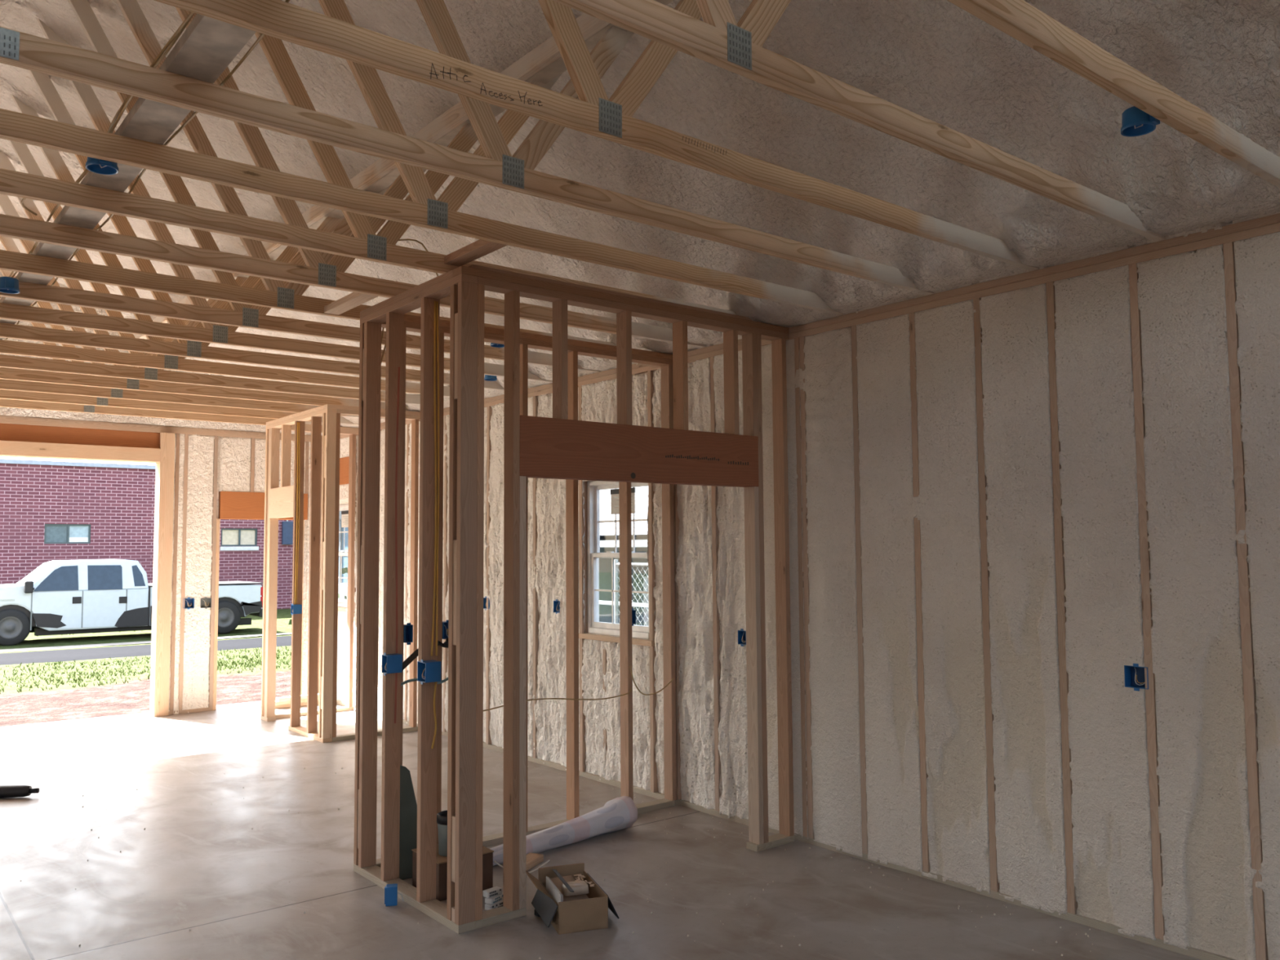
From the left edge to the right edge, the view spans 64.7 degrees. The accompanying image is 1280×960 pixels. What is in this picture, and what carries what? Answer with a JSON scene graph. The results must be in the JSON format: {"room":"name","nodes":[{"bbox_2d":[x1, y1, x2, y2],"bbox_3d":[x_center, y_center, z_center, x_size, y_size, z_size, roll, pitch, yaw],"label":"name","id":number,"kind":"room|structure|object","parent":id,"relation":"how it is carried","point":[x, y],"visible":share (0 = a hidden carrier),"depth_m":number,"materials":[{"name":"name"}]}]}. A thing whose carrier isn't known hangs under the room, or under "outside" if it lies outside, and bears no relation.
{"room":"house under construction","nodes":[
{"label":"house under construction","id":0,"kind":"room"},
{"bbox_2d":[0,271,322,716],"bbox_3d":[-6.867,-0.206,9.772,8.384,5.360,0.223,3,-5,-39],"label":"wall","id":1,"kind":"structure","parent":0,"point":[207,473],"depth_m":11.11,"materials":[{"name":"brown wood"}]},
{"bbox_2d":[182,597,194,608],"bbox_3d":[-4.986,1.360,11.148,0.115,0.129,0.053,3,-5,-39],"label":"outlet box","id":2,"kind":"object","parent":1,"relation":"attached to","point":[188,602],"visible":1,"depth_m":11.16,"materials":[{"name":"blue plastic"}]},
{"bbox_2d":[200,597,211,608],"bbox_3d":[-4.843,1.372,11.262,0.115,0.129,0.053,3,-5,-39],"label":"switch box","id":3,"kind":"object","parent":1,"relation":"attached to","point":[206,602],"visible":1,"depth_m":11.28,"materials":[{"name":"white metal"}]},
{"bbox_2d":[290,603,302,615],"bbox_3d":[-3.396,1.277,9.989,0.088,0.114,0.060,3,-5,-39],"label":"switch box","id":4,"kind":"object","parent":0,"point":[297,608],"visible":1,"depth_m":9.97,"materials":[{"name":"blue plastic"}]},
{"bbox_2d":[0,699,1199,959],"bbox_3d":[-2.111,2.125,3.711,8.084,0.160,15.754,3,-5,-39],"label":"floor","id":5,"kind":"structure","parent":0,"point":[198,864],"depth_m":5.52,"materials":[{"name":"concrete"}]},
{"bbox_2d":[0,785,39,798],"bbox_3d":[-4.695,2.256,7.308,0.655,0.088,0.090,0,-4,-5],"label":"tube","id":6,"kind":"object","parent":5,"relation":"on","point":[6,791],"visible":1,"depth_m":7.29,"materials":[{"name":"black plastic"}]},
{"bbox_2d":[294,422,297,604],"bbox_3d":[-3.421,0.326,10.071,0.018,1.810,0.013,3,-5,-39],"label":"cable","id":7,"kind":"object","parent":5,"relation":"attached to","point":[297,422],"visible":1,"depth_m":10.07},
{"bbox_2d":[275,701,318,708],"bbox_3d":[-3.883,2.556,11.543,0.670,0.038,0.100,3,-5,-39],"label":"lumber offcut","id":8,"kind":"object","parent":5,"relation":"on","point":[304,703],"visible":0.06,"depth_m":11.39,"materials":[{"name":"brown wood"}]},
{"bbox_2d":[275,697,318,705],"bbox_3d":[-3.867,2.516,11.533,0.620,0.038,0.100,3,-5,-39],"label":"lumber offcut","id":9,"kind":"object","parent":8,"relation":"on","point":[277,703],"visible":0.28,"depth_m":11.37,"materials":[{"name":"brown wood"}]},
{"bbox_2d":[275,693,319,702],"bbox_3d":[-3.851,2.477,11.524,0.570,0.038,0.100,3,-5,-39],"label":"lumber offcut","id":10,"kind":"object","parent":9,"relation":"on","point":[302,696],"visible":0.58,"depth_m":11.37,"materials":[{"name":"brown wood"}]},
{"bbox_2d":[295,422,299,604],"bbox_3d":[-3.408,0.326,10.081,0.022,1.810,0.013,3,-5,-39],"label":"cable","id":11,"kind":"object","parent":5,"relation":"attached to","point":[299,422],"visible":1,"depth_m":10.07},
{"bbox_2d":[260,404,336,742],"bbox_3d":[-3.430,0.903,10.093,0.090,3.142,1.708,3,-5,-39],"label":"frame","id":12,"kind":"object","parent":5,"relation":"on","point":[281,502],"visible":1,"depth_m":9.84,"materials":[{"name":"brown wood"}]},
{"bbox_2d":[275,423,358,719],"bbox_3d":[-3.541,0.966,11.040,0.925,3.142,0.089,3,-5,-39],"label":"frame","id":13,"kind":"object","parent":5,"relation":"on","point":[352,432],"visible":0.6,"depth_m":11.26,"materials":[{"name":"brown wood"}]},
{"bbox_2d":[324,404,420,742],"bbox_3d":[-2.562,0.874,9.753,1.015,3.142,0.089,3,-5,-39],"label":"frame","id":14,"kind":"object","parent":5,"relation":"on","point":[415,416],"visible":0.58,"depth_m":9.90,"materials":[{"name":"brown wood"}]},
{"bbox_2d":[381,327,384,342],"bbox_3d":[-1.520,-0.764,5.879,0.078,0.362,0.009,2,-5,-35],"label":"cable","id":15,"kind":"object","parent":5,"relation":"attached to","point":[383,327],"visible":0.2,"depth_m":5.89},
{"bbox_2d":[381,341,386,362],"bbox_3d":[-1.496,-0.763,5.898,0.098,0.362,0.009,2,-5,-36],"label":"cable","id":16,"kind":"object","parent":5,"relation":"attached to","point":[383,353],"visible":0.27,"depth_m":5.89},
{"bbox_2d":[382,652,402,675],"bbox_3d":[-1.315,0.974,5.359,0.088,0.119,0.062,3,-5,-39],"label":"switch box","id":17,"kind":"object","parent":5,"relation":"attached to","point":[391,663],"visible":1,"depth_m":5.34,"materials":[{"name":"blue plastic"}]},
{"bbox_2d":[384,883,404,906],"bbox_3d":[-1.232,2.083,5.074,0.098,0.092,0.058,0,-4,-7],"label":"box","id":18,"kind":"object","parent":5,"relation":"on","point":[391,892],"visible":1,"depth_m":5.05,"materials":[{"name":"blue plastic"}]},
{"bbox_2d":[399,764,417,879],"bbox_3d":[-1.256,1.844,5.492,0.165,0.616,0.080,3,-5,-39],"label":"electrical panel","id":19,"kind":"object","parent":5,"relation":"on","point":[408,805],"visible":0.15,"depth_m":5.46,"materials":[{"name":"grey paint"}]},
{"bbox_2d":[403,622,413,644],"bbox_3d":[-1.342,0.882,5.806,0.050,0.124,0.063,3,-5,-39],"label":"junction box","id":20,"kind":"object","parent":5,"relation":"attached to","point":[408,628],"visible":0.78,"depth_m":5.80,"materials":[{"name":"blue plastic"}]},
{"bbox_2d":[353,269,477,933],"bbox_3d":[-1.190,0.567,5.266,0.089,3.142,1.194,3,-5,-39],"label":"frame","id":21,"kind":"object","parent":5,"relation":"on","point":[458,914],"visible":0.98,"depth_m":5.13,"materials":[{"name":"brown wood"}]},
{"bbox_2d":[431,681,436,748],"bbox_3d":[-1.033,1.180,5.073,0.029,0.332,0.012,3,-5,-39],"label":"cable","id":22,"kind":"object","parent":21,"relation":"attached to","point":[435,684],"visible":0.98,"depth_m":5.07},
{"bbox_2d":[400,677,448,686],"bbox_3d":[-1.268,1.190,5.754,0.066,0.115,0.445,-3,-5,35],"label":"conduit","id":23,"kind":"object","parent":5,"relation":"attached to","point":[446,678],"visible":0.44,"depth_m":5.76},
{"bbox_2d":[402,637,448,670],"bbox_3d":[-1.218,0.984,5.709,0.059,0.151,0.486,-2,-4,27],"label":"strap","id":24,"kind":"object","parent":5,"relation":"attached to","point":[407,661],"visible":0.48,"depth_m":5.63,"materials":[{"name":"plastic"}]},
{"bbox_2d":[417,659,440,684],"bbox_3d":[-1.049,0.952,5.026,0.085,0.122,0.088,3,-5,-39],"label":"switch box","id":25,"kind":"object","parent":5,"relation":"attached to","point":[428,671],"visible":1,"depth_m":5.00,"materials":[{"name":"blue plastic"}]},
{"bbox_2d":[430,301,436,656],"bbox_3d":[-1.047,-0.017,5.147,0.029,1.810,0.015,3,-5,-39],"label":"cable","id":26,"kind":"object","parent":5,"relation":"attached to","point":[434,326],"visible":1,"depth_m":5.15,"materials":[{"name":"plastic"}]},
{"bbox_2d":[435,301,439,655],"bbox_3d":[-1.034,-0.017,5.158,0.023,1.810,0.014,3,-5,-39],"label":"cable","id":27,"kind":"object","parent":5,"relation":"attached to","point":[437,302],"visible":1,"depth_m":5.16,"materials":[{"name":"plastic"}]},
{"bbox_2d":[442,620,448,639],"bbox_3d":[-1.147,0.886,5.962,0.060,0.122,0.063,3,-5,-39],"label":"junction box","id":28,"kind":"object","parent":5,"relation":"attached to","point":[445,624],"visible":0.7,"depth_m":5.98,"materials":[{"name":"blue plastic"}]},
{"bbox_2d":[411,844,493,901],"bbox_3d":[-0.987,2.047,5.321,0.321,0.192,0.306,3,-5,-39],"label":"carton","id":29,"kind":"object","parent":5,"relation":"on","point":[487,854],"visible":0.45,"depth_m":5.27,"materials":[{"name":"cardboard"}]},
{"bbox_2d":[436,810,447,856],"bbox_3d":[-0.989,1.846,5.283,0.148,0.204,0.148,3,-5,-39],"label":"bucket","id":30,"kind":"object","parent":29,"relation":"on","point":[442,817],"visible":0.32,"depth_m":5.23,"materials":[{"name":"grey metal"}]},
{"bbox_2d":[493,859,550,874],"bbox_3d":[-0.618,1.991,5.233,0.364,0.099,0.024,-3,-4,32],"label":"wire","id":31,"kind":"object","parent":29,"relation":"attached to","point":[548,860],"visible":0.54,"depth_m":5.18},
{"bbox_2d":[484,899,502,910],"bbox_3d":[-0.716,2.105,5.001,0.051,0.030,0.100,-3,-5,39],"label":"paper packet","id":32,"kind":"object","parent":5,"relation":"on","point":[500,904],"visible":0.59,"depth_m":4.97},
{"bbox_2d":[484,892,502,904],"bbox_3d":[-0.718,2.078,5.021,0.051,0.026,0.110,-3,-4,31],"label":"paper packet","id":33,"kind":"object","parent":32,"relation":"on","point":[494,900],"visible":0.74,"depth_m":4.98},
{"bbox_2d":[483,886,502,897],"bbox_3d":[-0.733,2.050,5.024,0.046,0.030,0.090,-4,-5,43],"label":"paper packet","id":34,"kind":"object","parent":33,"relation":"on","point":[491,892],"visible":1,"depth_m":5.01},
{"bbox_2d":[375,314,676,867],"bbox_3d":[-0.639,0.639,6.415,2.210,3.142,0.089,3,-5,-39],"label":"frame","id":35,"kind":"object","parent":5,"relation":"on","point":[575,348],"visible":0.37,"depth_m":6.62,"materials":[{"name":"brown wood"}]},
{"bbox_2d":[525,853,543,871],"bbox_3d":[-0.644,2.142,5.636,0.090,0.038,0.280,-2,-4,23],"label":"wood offcut","id":36,"kind":"object","parent":5,"relation":"on","point":[532,860],"visible":0.48,"depth_m":5.67,"materials":[{"name":"brown wood"}]},
{"bbox_2d":[534,909,540,916],"bbox_3d":[-0.482,2.096,4.901,0.050,0.028,0.040,3,-5,-39],"label":"scrap","id":37,"kind":"object","parent":5,"relation":"on","point":[536,913],"visible":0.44,"depth_m":4.88,"materials":[{"name":"black plastic"}]},
{"bbox_2d":[20,749,1093,959],"bbox_3d":[-1.422,2.118,4.952,5.100,0.012,7.249,3,-5,-39],"label":"crumbs","id":38,"kind":"object","parent":5,"relation":"on","point":[958,906],"visible":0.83,"depth_m":5.25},
{"bbox_2d":[483,688,631,711],"bbox_3d":[-0.575,1.390,6.336,1.329,0.055,0.017,3,-5,-39],"label":"cable","id":39,"kind":"object","parent":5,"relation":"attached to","point":[629,691],"visible":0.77,"depth_m":6.43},
{"bbox_2d":[489,795,637,866],"bbox_3d":[-0.506,2.084,6.011,1.167,0.198,0.221,3,-5,-45],"label":"roll","id":40,"kind":"object","parent":5,"relation":"on","point":[620,813],"visible":0.77,"depth_m":6.10,"materials":[{"name":"plastic"}]},
{"bbox_2d":[525,862,619,934],"bbox_3d":[-0.343,2.020,4.915,0.375,0.183,0.460,1,-4,-19],"label":"cardboard box","id":41,"kind":"object","parent":5,"relation":"on","point":[591,913],"visible":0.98,"depth_m":4.73,"materials":[{"name":"brown cardboard"}]},
{"bbox_2d":[546,875,563,904],"bbox_3d":[-0.410,1.995,4.825,0.016,0.122,0.290,1,-4,-19],"label":"carton","id":42,"kind":"object","parent":41,"relation":"in","point":[553,890],"visible":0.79,"depth_m":4.81,"materials":[{"name":"cardboard"}]},
{"bbox_2d":[552,869,573,892],"bbox_3d":[-0.372,1.933,4.879,0.020,0.009,0.340,1,-4,-19],"label":"liner","id":43,"kind":"object","parent":41,"relation":"on","point":[555,871],"visible":1,"depth_m":4.87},
{"bbox_2d":[550,875,589,901],"bbox_3d":[-0.351,1.996,4.893,0.159,0.071,0.304,1,-4,-25],"label":"cardboard sheet","id":44,"kind":"object","parent":41,"relation":"in","point":[557,882],"visible":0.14,"depth_m":4.92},
{"bbox_2d":[561,880,589,896],"bbox_3d":[-0.312,1.964,4.866,0.124,0.039,0.090,1,-4,-19],"label":"plastic tray","id":45,"kind":"object","parent":44,"relation":"on","point":[580,887],"visible":0.9,"depth_m":4.83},
{"bbox_2d":[573,874,595,886],"bbox_3d":[-0.277,1.968,4.963,0.073,0.011,0.203,1,-4,-19],"label":"wood shavings","id":46,"kind":"object","parent":41,"relation":"in","point":[578,875],"visible":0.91,"depth_m":4.98,"materials":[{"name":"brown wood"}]},
{"bbox_2d":[453,264,794,928],"bbox_3d":[0.003,0.558,5.548,2.300,3.180,0.143,3,-5,-39],"label":"frame","id":47,"kind":"object","parent":5,"relation":"on","point":[558,446],"visible":0.93,"depth_m":5.50,"materials":[{"name":"brown wood"}]},
{"bbox_2d":[631,608,635,626],"bbox_3d":[-0.075,0.933,6.891,0.062,0.119,0.073,3,-5,-39],"label":"junction box","id":48,"kind":"object","parent":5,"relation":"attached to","point":[633,611],"visible":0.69,"depth_m":6.89,"materials":[{"name":"blue plastic"}]},
{"bbox_2d":[629,665,673,695],"bbox_3d":[0.090,1.350,6.862,0.384,0.210,0.036,3,-5,-39],"label":"cable","id":49,"kind":"object","parent":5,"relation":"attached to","point":[629,665],"visible":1,"depth_m":6.79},
{"bbox_2d":[0,0,1279,435],"bbox_3d":[-2.109,-2.218,3.955,8.888,2.262,15.544,3,-5,-39],"label":"ceiling","id":50,"kind":"structure","parent":0,"point":[935,60],"depth_m":4.83,"materials":[{"name":"plastic"}]},
{"bbox_2d":[0,276,19,293],"bbox_3d":[-3.284,-1.017,5.255,0.104,0.070,0.114,3,-5,-39],"label":"box","id":51,"kind":"object","parent":50,"relation":"attached to","point":[9,285],"visible":1,"depth_m":5.22,"materials":[{"name":"blue plastic"}]},
{"bbox_2d":[484,374,497,381],"bbox_3d":[-1.199,-0.841,8.130,0.104,0.070,0.114,3,-5,-39],"label":"box","id":52,"kind":"object","parent":50,"relation":"attached to","point":[489,378],"visible":0.57,"depth_m":8.10,"materials":[{"name":"blue plastic"}]},
{"bbox_2d":[490,342,504,347],"bbox_3d":[-0.947,-0.933,6.766,0.104,0.070,0.114,3,-5,-39],"label":"box","id":53,"kind":"object","parent":50,"relation":"attached to","point":[492,344],"visible":0.29,"depth_m":6.81,"materials":[{"name":"blue plastic"}]},
{"bbox_2d":[336,211,1279,959],"bbox_3d":[0.980,0.608,6.273,0.180,3.162,15.394,3,-5,-39],"label":"wall","id":54,"kind":"structure","parent":0,"point":[1009,495],"depth_m":5.14,"materials":[{"name":"brown wood"}]},
{"bbox_2d":[337,503,348,607],"bbox_3d":[-3.430,0.880,11.784,0.102,1.190,0.760,3,-5,-39],"label":"window","id":55,"kind":"structure","parent":54,"relation":"in","point":[344,514],"depth_m":11.83,"materials":[{"name":"white plastic"}]},
{"bbox_2d":[483,596,489,610],"bbox_3d":[-1.368,1.110,9.102,0.053,0.124,0.100,3,-5,-39],"label":"outlet box","id":56,"kind":"object","parent":54,"relation":"attached to","point":[485,597],"visible":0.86,"depth_m":9.12,"materials":[{"name":"blue plastic"}]},
{"bbox_2d":[553,599,559,613],"bbox_3d":[-0.659,1.031,8.223,0.053,0.119,0.085,3,-5,-39],"label":"outlet box","id":57,"kind":"object","parent":54,"relation":"attached to","point":[556,603],"visible":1,"depth_m":8.25,"materials":[{"name":"blue plastic"}]},
{"bbox_2d":[586,480,649,639],"bbox_3d":[-0.132,0.586,7.691,0.102,1.190,0.810,3,-5,-39],"label":"window","id":58,"kind":"structure","parent":54,"relation":"in","point":[594,626],"depth_m":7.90,"materials":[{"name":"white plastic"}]},
{"bbox_2d":[737,628,746,646],"bbox_3d":[0.680,1.021,6.555,0.053,0.114,0.075,3,-5,-39],"label":"outlet box","id":59,"kind":"object","parent":54,"relation":"attached to","point":[741,633],"visible":0.65,"depth_m":6.58,"materials":[{"name":"blue plastic"}]},
{"bbox_2d":[1124,663,1148,691],"bbox_3d":[2.268,0.893,4.591,0.063,0.122,0.105,3,-5,-39],"label":"outlet box","id":60,"kind":"object","parent":54,"relation":"attached to","point":[1134,675],"visible":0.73,"depth_m":4.61,"materials":[{"name":"blue plastic"}]},
{"bbox_3d":[-5.196,0.333,1.316,0.160,3.142,15.394,3,-5,-39],"label":"wall","id":61,"kind":"structure","parent":0,"visible":0},
{"bbox_2d":[0,269,322,425],"bbox_3d":[-6.418,-1.716,9.300,8.044,2.019,0.041,3,-5,-39],"label":"roof truss","id":62,"kind":"object","parent":61,"relation":"on","point":[11,403],"visible":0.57,"depth_m":10.16,"materials":[{"name":"brown wood"}]},
{"bbox_2d":[0,235,359,425],"bbox_3d":[-6.037,-1.750,8.826,8.044,2.019,0.041,3,-5,-39],"label":"roof truss","id":63,"kind":"object","parent":61,"relation":"on","point":[8,243],"visible":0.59,"depth_m":9.62,"materials":[{"name":"brown wood"}]},
{"bbox_2d":[0,151,385,408],"bbox_3d":[-5.273,-1.818,7.878,8.044,2.019,0.041,3,-5,-39],"label":"roof truss","id":64,"kind":"object","parent":61,"relation":"on","point":[14,374],"visible":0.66,"depth_m":8.58,"materials":[{"name":"brown wood"}]},
{"bbox_2d":[0,193,385,419],"bbox_3d":[-5.655,-1.784,8.352,8.044,2.019,0.041,3,-5,-39],"label":"roof truss","id":65,"kind":"object","parent":61,"relation":"on","point":[7,207],"visible":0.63,"depth_m":9.05,"materials":[{"name":"brown wood"}]},
{"bbox_2d":[0,93,449,396],"bbox_3d":[-4.509,-1.887,6.931,8.044,2.019,0.041,3,-5,-39],"label":"roof truss","id":66,"kind":"object","parent":61,"relation":"on","point":[53,157],"visible":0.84,"depth_m":7.52,"materials":[{"name":"brown wood"}]},
{"bbox_2d":[0,140,449,407],"bbox_3d":[-4.891,-1.852,7.404,8.044,2.019,0.041,3,-5,-39],"label":"roof truss","id":67,"kind":"object","parent":61,"relation":"on","point":[22,151],"visible":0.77,"depth_m":8.03,"materials":[{"name":"brown wood"}]},
{"bbox_2d":[0,69,504,391],"bbox_3d":[-4.127,-1.921,6.457,8.044,2.019,0.041,3,-5,-39],"label":"roof truss","id":68,"kind":"object","parent":61,"relation":"on","point":[189,348],"visible":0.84,"depth_m":6.98,"materials":[{"name":"brown wood"}]},
{"bbox_2d":[0,17,552,382],"bbox_3d":[-3.745,-1.955,5.983,8.044,2.019,0.041,3,-5,-39],"label":"roof truss","id":69,"kind":"object","parent":61,"relation":"on","point":[213,333],"visible":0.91,"depth_m":6.49,"materials":[{"name":"brown wood"}]},
{"bbox_2d":[0,0,600,372],"bbox_3d":[-3.364,-1.989,5.509,8.044,2.019,0.041,3,-5,-39],"label":"roof truss","id":70,"kind":"object","parent":61,"relation":"on","point":[241,315],"visible":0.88,"depth_m":6.01,"materials":[{"name":"brown wood"}]},
{"bbox_2d":[0,0,616,346],"bbox_3d":[-2.982,-2.023,5.035,8.044,2.019,0.041,3,-5,-39],"label":"roof truss","id":71,"kind":"object","parent":61,"relation":"on","point":[276,295],"visible":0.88,"depth_m":5.45,"materials":[{"name":"brown wood"}]},
{"bbox_2d":[0,7,706,347],"bbox_3d":[-2.600,-2.057,4.561,8.044,2.019,0.041,3,-5,-39],"label":"roof truss","id":72,"kind":"object","parent":61,"relation":"on","point":[317,273],"visible":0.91,"depth_m":5.08,"materials":[{"name":"brown wood"}]},
{"bbox_2d":[324,292,377,315],"bbox_3d":[-1.621,-1.002,5.667,0.089,0.038,0.568,3,-5,-39],"label":"block","id":73,"kind":"object","parent":72,"relation":"attached to","point":[353,300],"visible":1,"depth_m":5.66,"materials":[{"name":"brown wood"}]},
{"bbox_2d":[0,31,737,315],"bbox_3d":[-2.218,-2.091,4.087,8.044,2.019,0.041,3,-5,-39],"label":"roof truss","id":74,"kind":"object","parent":61,"relation":"on","point":[380,247],"visible":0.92,"depth_m":4.55,"materials":[{"name":"brown wood"}]},
{"bbox_2d":[20,198,36,215],"bbox_3d":[-2.481,-1.161,4.175,0.526,0.028,0.116,-4,-5,44],"label":"cable","id":75,"kind":"object","parent":74,"relation":"on","point":[23,199],"visible":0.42,"depth_m":4.27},
{"bbox_2d":[4,0,289,340],"bbox_3d":[-2.150,-1.173,4.205,0.029,0.013,8.100,3,-5,-39],"label":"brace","id":76,"kind":"object","parent":74,"relation":"on","point":[261,36],"visible":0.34,"depth_m":3.47,"materials":[{"name":"wood"}]},
{"bbox_2d":[395,238,438,276],"bbox_3d":[-1.188,-1.184,5.259,0.090,0.178,0.728,-1,-4,5],"label":"cable","id":77,"kind":"object","parent":74,"relation":"attached to","point":[406,239],"visible":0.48,"depth_m":5.34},
{"bbox_2d":[444,239,507,266],"bbox_3d":[-0.757,-1.102,4.803,0.089,0.038,0.568,3,-5,-39],"label":"block","id":78,"kind":"object","parent":74,"relation":"attached to","point":[479,248],"visible":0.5,"depth_m":4.83,"materials":[{"name":"brown wood"}]},
{"bbox_2d":[0,0,845,315],"bbox_3d":[-1.836,-2.125,3.613,8.044,2.019,0.041,3,-5,-39],"label":"roof truss","id":79,"kind":"object","parent":61,"relation":"on","point":[441,214],"visible":0.92,"depth_m":4.17,"materials":[{"name":"brown wood"}]},
{"bbox_2d":[85,156,118,174],"bbox_3d":[-1.906,-1.137,3.584,0.104,0.070,0.114,3,-5,-39],"label":"box","id":80,"kind":"object","parent":79,"relation":"attached to","point":[94,165],"visible":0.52,"depth_m":3.60,"materials":[{"name":"blue plastic"}]},
{"bbox_2d":[0,0,934,295],"bbox_3d":[-1.454,-2.159,3.139,8.044,2.019,0.041,3,-5,-39],"label":"roof truss","id":81,"kind":"object","parent":61,"relation":"on","point":[499,168],"visible":0.95,"depth_m":3.68,"materials":[{"name":"brown wood"}]},
{"bbox_2d":[11,11,194,277],"bbox_3d":[-2.296,-1.180,4.087,0.029,0.013,8.100,3,-5,-39],"label":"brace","id":82,"kind":"object","parent":81,"relation":"on","point":[191,13],"visible":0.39,"depth_m":3.28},
{"bbox_2d":[154,0,1039,271],"bbox_3d":[-1.072,-2.193,2.665,8.044,2.019,0.041,3,-5,-39],"label":"roof truss","id":83,"kind":"object","parent":61,"relation":"on","point":[593,113],"visible":0.99,"depth_m":3.30,"materials":[{"name":"brown wood"}]},
{"bbox_2d":[0,0,281,339],"bbox_3d":[-2.830,-1.129,4.903,0.140,0.038,12.044,3,-5,-39],"label":"air duct","id":84,"kind":"object","parent":83,"relation":"on","point":[206,47],"visible":0.62,"depth_m":3.37,"materials":[{"name":"metal"}]},
{"bbox_2d":[0,13,194,297],"bbox_3d":[-1.784,-1.259,3.476,0.029,0.013,6.500,3,-5,-39],"label":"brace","id":85,"kind":"object","parent":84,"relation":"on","point":[176,37],"visible":0.27,"depth_m":3.12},
{"bbox_2d":[133,13,609,338],"bbox_3d":[-2.184,-1.741,6.690,0.038,0.090,10.344,3,-5,-39],"label":"brace","id":86,"kind":"object","parent":83,"relation":"attached to","point":[547,52],"visible":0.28,"depth_m":5.17,"materials":[{"name":"brown wood"}]},
{"bbox_2d":[143,0,673,339],"bbox_3d":[-2.132,-1.713,6.729,0.090,0.038,10.344,3,-5,-39],"label":"brace","id":87,"kind":"object","parent":83,"relation":"attached to","point":[557,67],"visible":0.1,"depth_m":5.17,"materials":[{"name":"wood"}]},
{"bbox_2d":[552,0,1165,241],"bbox_3d":[-0.690,-2.228,2.191,8.044,2.019,0.041,3,-5,-39],"label":"roof truss","id":88,"kind":"object","parent":61,"relation":"on","point":[718,41],"visible":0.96,"depth_m":3.05,"materials":[{"name":"brown wood"}]},
{"bbox_2d":[946,0,1279,188],"bbox_3d":[-0.308,-2.262,1.717,8.044,2.019,0.041,3,-5,-39],"label":"roof truss","id":89,"kind":"object","parent":61,"relation":"on","point":[1020,20],"visible":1,"depth_m":3.03,"materials":[{"name":"brown wood"}]},
{"bbox_2d":[1120,106,1159,137],"bbox_3d":[1.635,-1.180,3.307,0.104,0.070,0.114,3,-5,-39],"label":"box","id":90,"kind":"object","parent":89,"relation":"attached to","point":[1135,122],"visible":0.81,"depth_m":3.29,"materials":[{"name":"blue plastic"}]},
{"label":"outside","id":91,"kind":"structure","parent":0,"visible":0},
{"bbox_2d":[0,608,292,726],"bbox_3d":[-9.418,3.890,27.503,100.000,0.268,95.000,3,-5,-39],"label":"ground","id":92,"kind":"structure","parent":91,"point":[65,702],"depth_m":14.73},
{"bbox_2d":[0,559,262,645],"bbox_3d":[-12.498,2.810,24.000,6.740,1.838,2.130,3,-5,-39],"label":"pickup truck","id":93,"kind":"object","parent":92,"relation":"on","point":[62,597],"visible":0.72,"depth_m":22.99,"materials":[{"name":"white metal"}]},
{"bbox_2d":[23,581,34,593],"bbox_3d":[-13.356,2.341,22.107,0.200,0.260,0.210,3,-5,-39],"label":"mirror","id":94,"kind":"object","parent":93,"relation":"attached to","point":[28,587],"depth_m":22.02,"materials":[{"name":"black plastic"}]},
{"bbox_2d":[260,586,262,606],"bbox_3d":[-9.502,2.919,25.344,0.100,0.500,0.120,3,-5,-39],"label":"tail light","id":95,"kind":"object","parent":93,"relation":"attached to","point":[261,587],"depth_m":25.30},
{"bbox_2d":[0,630,291,693],"bbox_3d":[-11.761,3.521,22.025,7.615,0.196,16.655,3,-5,-39],"label":"grass","id":96,"kind":"structure","parent":92,"relation":"on","point":[260,662],"depth_m":16.91,"materials":[{"name":"plant"}]},
{"bbox_2d":[0,632,291,652],"bbox_3d":[-7.555,3.763,25.187,100.000,0.046,0.550,3,-5,-39],"label":"curb","id":97,"kind":"object","parent":92,"relation":"on","point":[251,635],"visible":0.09,"depth_m":21.77,"materials":[{"name":"concrete"}]},
{"bbox_2d":[0,635,291,665],"bbox_3d":[-6.505,3.679,23.884,100.000,0.075,2.900,3,-5,-39],"label":"sidewalk","id":98,"kind":"structure","parent":92,"relation":"on","point":[68,655],"depth_m":20.18,"materials":[{"name":"concrete"}]},
{"bbox_2d":[0,458,293,608],"bbox_3d":[-20.063,2.205,34.469,40.200,5.000,9.220,3,-5,-39],"label":"brick building","id":99,"kind":"structure","parent":92,"relation":"on","point":[50,510],"depth_m":31.30,"materials":[{"name":"brick"}]},
{"bbox_2d":[288,567,347,624],"bbox_3d":[-6.898,2.863,24.113,1.547,1.528,6.640,3,-5,-39],"label":"hedge","id":100,"kind":"object","parent":92,"relation":"on","point":[344,570],"visible":0.02,"depth_m":24.93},
{"bbox_2d":[337,510,348,599],"bbox_3d":[-4.301,1.175,28.156,7.400,5.800,9.300,3,-5,-39],"label":"neighbor house","id":101,"kind":"structure","parent":92,"relation":"on","point":[344,558],"depth_m":27.72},
{"bbox_2d":[613,559,648,625],"bbox_3d":[0.589,1.835,11.951,0.053,1.770,2.906,3,-5,-39],"label":"fence","id":102,"kind":"object","parent":92,"relation":"on","point":[616,564],"visible":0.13,"depth_m":13.04,"materials":[{"name":"metal"}]},
{"bbox_2d":[631,586,633,608],"bbox_3d":[-0.126,2.258,15.081,0.030,1.350,0.060,3,-5,-39],"label":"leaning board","id":103,"kind":"object","parent":92,"relation":"on","point":[632,586],"visible":0.02,"depth_m":15.09,"materials":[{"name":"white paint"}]},
{"bbox_2d":[643,576,648,626],"bbox_3d":[0.148,2.161,14.768,0.060,1.500,0.220,3,-5,-39],"label":"lattice fence","id":104,"kind":"object","parent":92,"relation":"on","point":[645,584],"visible":0.14,"depth_m":14.82,"materials":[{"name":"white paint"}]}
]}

